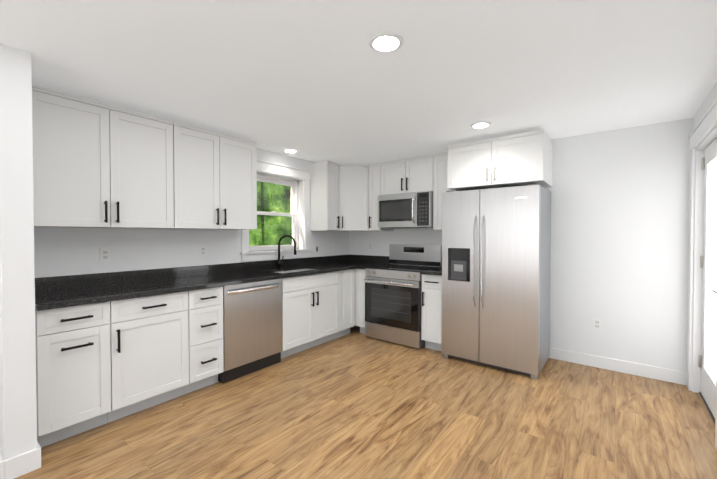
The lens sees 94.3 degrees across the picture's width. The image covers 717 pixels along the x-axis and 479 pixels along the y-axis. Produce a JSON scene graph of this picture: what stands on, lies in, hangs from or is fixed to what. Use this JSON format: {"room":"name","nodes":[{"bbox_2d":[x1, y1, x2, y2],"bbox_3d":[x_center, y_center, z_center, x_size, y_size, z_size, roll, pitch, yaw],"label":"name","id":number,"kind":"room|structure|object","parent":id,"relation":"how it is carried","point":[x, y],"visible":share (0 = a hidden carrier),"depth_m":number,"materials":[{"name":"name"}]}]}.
{"room":"kitchen","nodes":[
{"label":"kitchen","id":0,"kind":"room"},
{"bbox_2d":[0,43,36,459],"bbox_3d":[-2.155,0.125,2.060,0.755,2.340,0.150,1,1,38],"label":"wall","id":1,"kind":"structure","parent":0,"point":[18,416],"depth_m":1.82,"materials":[{"name":"white paint"}]},
{"bbox_2d":[0,450,7,478],"bbox_3d":[-2.188,1.239,1.998,0.739,0.115,0.020,1,1,38],"label":"baseboard","id":2,"kind":"structure","parent":1,"relation":"attached to","point":[3,463],"depth_m":1.78,"materials":[{"name":"white wood"}]},
{"bbox_2d":[34,148,348,277],"bbox_3d":[-2.337,0.117,2.605,0.200,2.340,7.290,1,1,38],"label":"wall","id":3,"kind":"structure","parent":0,"point":[61,251],"depth_m":2.99,"materials":[{"name":"white paint"}]},
{"bbox_2d":[32,85,173,228],"bbox_3d":[-1.981,-0.553,2.590,0.366,0.920,0.910,1,1,38],"label":"upper cabinet","id":4,"kind":"object","parent":3,"relation":"attached to","point":[96,164],"visible":0.75,"depth_m":2.45,"materials":[{"name":"white wood"}]},
{"bbox_2d":[100,248,110,261],"bbox_3d":[-2.092,0.128,2.748,0.009,0.115,0.070,1,1,38],"label":"electrical outlet","id":5,"kind":"object","parent":3,"relation":"attached to","point":[104,254],"visible":1,"depth_m":2.75,"materials":[{"name":"white plastic"}]},
{"bbox_2d":[200,245,206,256],"bbox_3d":[-1.588,0.118,3.400,0.009,0.115,0.070,1,1,38],"label":"electrical outlet","id":6,"kind":"object","parent":3,"relation":"attached to","point":[203,250],"visible":1,"depth_m":3.40,"materials":[{"name":"white plastic"}]},
{"bbox_2d":[165,121,256,229],"bbox_3d":[-1.445,-0.563,3.282,0.366,0.920,0.835,1,1,38],"label":"upper cabinet","id":7,"kind":"object","parent":3,"relation":"attached to","point":[215,179],"visible":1,"depth_m":3.15,"materials":[{"name":"white wood"}]},
{"bbox_2d":[240,160,311,261],"bbox_3d":[-1.060,-0.344,4.202,0.235,1.182,1.090,1,1,38],"label":"window unit","id":8,"kind":"structure","parent":3,"relation":"in","point":[293,184],"depth_m":4.35,"materials":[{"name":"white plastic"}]},
{"bbox_2d":[310,161,338,230],"bbox_3d":[-0.453,-0.583,4.562,0.366,0.920,0.227,1,1,38],"label":"upper cabinet","id":9,"kind":"object","parent":3,"relation":"attached to","point":[324,195],"visible":1,"depth_m":4.48,"materials":[{"name":"white wood"}]},
{"bbox_2d":[338,163,369,230],"bbox_3d":[-0.093,-0.586,4.812,0.630,0.920,0.632,1,1,38],"label":"upper cabinet","id":10,"kind":"object","parent":3,"relation":"attached to","point":[353,197],"visible":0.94,"depth_m":4.59,"materials":[{"name":"white wood"}]},
{"bbox_2d":[0,0,716,163],"bbox_3d":[-0.701,-1.065,1.384,4.460,0.060,7.390,1,1,38],"label":"ceiling","id":11,"kind":"structure","parent":0,"point":[316,80],"depth_m":2.00,"materials":[{"name":"white paint"}]},
{"bbox_2d":[283,149,297,152],"bbox_3d":[-0.820,-1.071,4.024,0.184,0.007,0.184,1,1,38],"label":"recessed light","id":12,"kind":"object","parent":11,"relation":"in","point":[290,150],"visible":0.98,"depth_m":3.99,"materials":[{"name":"white plastic"}]},
{"bbox_2d":[369,32,403,52],"bbox_3d":[0.146,-1.036,1.759,0.184,0.007,0.184,1,1,38],"label":"recessed light","id":13,"kind":"object","parent":11,"relation":"in","point":[386,42],"visible":1,"depth_m":1.74,"materials":[{"name":"white plastic"}]},
{"bbox_2d":[470,122,490,128],"bbox_3d":[1.132,-1.056,3.082,0.184,0.007,0.184,1,1,38],"label":"recessed light","id":14,"kind":"object","parent":11,"relation":"in","point":[478,125],"visible":0.98,"depth_m":3.07,"materials":[{"name":"white plastic"}]},
{"bbox_2d":[14,325,716,478],"bbox_3d":[-0.701,1.335,1.420,4.460,0.060,7.390,1,1,38],"label":"floor","id":15,"kind":"structure","parent":0,"point":[354,403],"depth_m":2.29,"materials":[{"name":"brown wood"}]},
{"bbox_2d":[35,301,110,447],"bbox_3d":[-2.031,0.854,2.304,0.661,0.876,0.367,1,1,38],"label":"base cabinet","id":16,"kind":"object","parent":15,"relation":"on","point":[73,373],"visible":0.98,"depth_m":2.12,"materials":[{"name":"white wood"}]},
{"bbox_2d":[107,291,188,422],"bbox_3d":[-1.758,0.848,2.658,0.661,0.876,0.523,1,1,38],"label":"base cabinet","id":17,"kind":"object","parent":15,"relation":"on","point":[149,343],"visible":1,"depth_m":2.46,"materials":[{"name":"white wood"}]},
{"bbox_2d":[184,286,223,394],"bbox_3d":[-1.505,0.844,2.984,0.661,0.876,0.298,1,1,38],"label":"base cabinet","id":18,"kind":"object","parent":15,"relation":"on","point":[206,354],"visible":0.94,"depth_m":2.80,"materials":[{"name":"white wood"}]},
{"bbox_2d":[218,279,281,382],"bbox_3d":[-1.209,0.837,3.356,0.665,0.870,0.644,1,1,38],"label":"dishwasher","id":19,"kind":"object","parent":15,"relation":"on","point":[252,327],"visible":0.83,"depth_m":3.14,"materials":[{"name":"grey metal"}]},
{"bbox_2d":[279,269,354,358],"bbox_3d":[-0.635,0.827,4.107,0.661,0.876,1.236,1,1,38],"label":"base cabinet","id":20,"kind":"object","parent":15,"relation":"on","point":[317,309],"visible":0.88,"depth_m":3.83,"materials":[{"name":"white wood"}]},
{"bbox_2d":[35,254,370,310],"bbox_3d":[-1.015,0.328,3.609,0.660,0.134,3.684,1,1,38],"label":"countertop","id":21,"kind":"structure","parent":20,"relation":"on","point":[54,292],"depth_m":2.88,"materials":[{"name":"black stone"}]},
{"bbox_2d":[277,235,296,267],"bbox_3d":[-0.878,0.148,4.049,0.245,0.410,0.125,1,1,38],"label":"faucet","id":22,"kind":"object","parent":21,"relation":"on","point":[279,261],"visible":1,"depth_m":4.06,"materials":[{"name":"black metal"}]},
{"bbox_2d":[275,269,316,272],"bbox_3d":[-0.746,0.486,3.971,0.444,0.190,0.754,1,1,38],"label":"undermount sink","id":23,"kind":"object","parent":21,"relation":"in","point":[298,270],"visible":0.1,"depth_m":4.24,"materials":[{"name":"silver metal"}]},
{"bbox_2d":[355,255,388,268],"bbox_3d":[0.227,0.314,4.563,0.134,0.134,0.654,1,1,38],"label":"countertop","id":24,"kind":"structure","parent":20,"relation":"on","point":[360,263],"depth_m":4.86,"materials":[{"name":"black stone"}]},
{"bbox_2d":[355,269,365,333],"bbox_3d":[-0.023,0.816,4.787,0.792,0.876,0.619,1,1,38],"label":"base cabinet","id":25,"kind":"object","parent":15,"relation":"on","point":[360,321],"visible":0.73,"depth_m":4.37,"materials":[{"name":"white wood"}]},
{"bbox_2d":[364,244,441,348],"bbox_3d":[0.563,0.667,4.255,0.774,1.190,0.733,1,1,38],"label":"range","id":26,"kind":"object","parent":15,"relation":"on","point":[393,300],"visible":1,"depth_m":4.06,"materials":[{"name":"grey metal"}]},
{"bbox_2d":[421,274,441,350],"bbox_3d":[1.009,0.829,3.962,0.280,0.876,0.661,1,1,38],"label":"base cabinet","id":27,"kind":"object","parent":15,"relation":"on","point":[431,326],"visible":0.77,"depth_m":3.75,"materials":[{"name":"white wood"}]},
{"bbox_2d":[420,267,441,275],"bbox_3d":[1.010,0.323,3.957,0.283,0.134,0.654,1,1,38],"label":"countertop","id":28,"kind":"structure","parent":27,"relation":"on","point":[435,271],"depth_m":3.73,"materials":[{"name":"black stone"}]},
{"bbox_2d":[442,184,550,379],"bbox_3d":[1.445,0.378,3.523,0.924,1.791,0.754,1,1,38],"label":"refrigerator","id":29,"kind":"object","parent":15,"relation":"on","point":[496,252],"visible":1,"depth_m":3.24,"materials":[{"name":"grey metal"}]},
{"bbox_2d":[349,118,692,371],"bbox_3d":[1.518,0.094,4.104,4.060,2.340,0.200,1,1,38],"label":"wall","id":30,"kind":"structure","parent":0,"point":[620,213],"depth_m":3.20,"materials":[{"name":"white paint"}]},
{"bbox_2d":[369,162,392,230],"bbox_3d":[0.309,-0.584,4.670,0.197,0.920,0.366,1,1,38],"label":"upper cabinet","id":31,"kind":"object","parent":30,"relation":"attached to","point":[374,180],"visible":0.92,"depth_m":4.57,"materials":[{"name":"white wood"}]},
{"bbox_2d":[381,154,432,194],"bbox_3d":[0.688,-0.816,4.372,0.757,0.448,0.366,1,1,38],"label":"upper cabinet","id":32,"kind":"object","parent":30,"relation":"attached to","point":[410,174],"visible":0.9,"depth_m":4.24,"materials":[{"name":"white wood"}]},
{"bbox_2d":[378,191,432,227],"bbox_3d":[0.659,-0.371,4.341,0.753,0.435,0.458,1,1,38],"label":"microwave","id":33,"kind":"object","parent":32,"relation":"attached to","point":[408,210],"visible":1,"depth_m":4.17,"materials":[{"name":"grey metal"}]},
{"bbox_2d":[433,152,453,229],"bbox_3d":[1.102,-0.575,4.056,0.283,0.920,0.366,1,1,38],"label":"upper cabinet","id":34,"kind":"object","parent":30,"relation":"attached to","point":[440,173],"visible":0.44,"depth_m":3.99,"materials":[{"name":"white wood"}]},
{"bbox_2d":[447,129,552,190],"bbox_3d":[1.510,-0.793,3.581,0.933,0.470,0.611,1,1,38],"label":"upper cabinet","id":35,"kind":"object","parent":30,"relation":"attached to","point":[521,159],"visible":0.98,"depth_m":3.34,"materials":[{"name":"white wood"}]},
{"bbox_2d":[593,318,600,329],"bbox_3d":[2.378,0.845,3.315,0.070,0.115,0.009,1,1,38],"label":"electrical outlet","id":36,"kind":"object","parent":30,"relation":"attached to","point":[596,323],"visible":1,"depth_m":3.31,"materials":[{"name":"white plastic"}]},
{"bbox_2d":[549,347,686,384],"bbox_3d":[2.164,1.216,3.485,1.860,0.115,0.014,1,1,38],"label":"baseboard","id":37,"kind":"structure","parent":30,"relation":"attached to","point":[664,374],"depth_m":3.19,"materials":[{"name":"white wood"}]},
{"bbox_2d":[692,82,716,335],"bbox_3d":[0.812,0.156,0.041,0.200,2.340,7.090,1,1,38],"label":"wall","id":38,"kind":"structure","parent":0,"point":[711,97],"depth_m":2.48,"materials":[{"name":"white paint"}]},
{"bbox_2d":[687,98,716,449],"bbox_3d":[2.599,0.207,2.376,0.232,2.188,1.170,1,1,38],"label":"door frame","id":39,"kind":"structure","parent":38,"relation":"attached to","point":[704,127],"depth_m":2.78,"materials":[{"name":"white wood"}]},
{"bbox_2d":[698,138,716,417],"bbox_3d":[2.571,0.270,2.406,0.103,2.013,0.915,1,1,38],"label":"entry door","id":40,"kind":"structure","parent":38,"relation":"in","point":[707,356],"depth_m":2.59,"materials":[{"name":"white"}]},
{"label":"outside","id":41,"kind":"structure","parent":0,"visible":0},
{"bbox_2d":[249,181,291,245],"bbox_3d":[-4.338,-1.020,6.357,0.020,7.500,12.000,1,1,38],"label":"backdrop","id":42,"kind":"structure","parent":41,"point":[269,197],"depth_m":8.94,"materials":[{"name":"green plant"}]}
]}

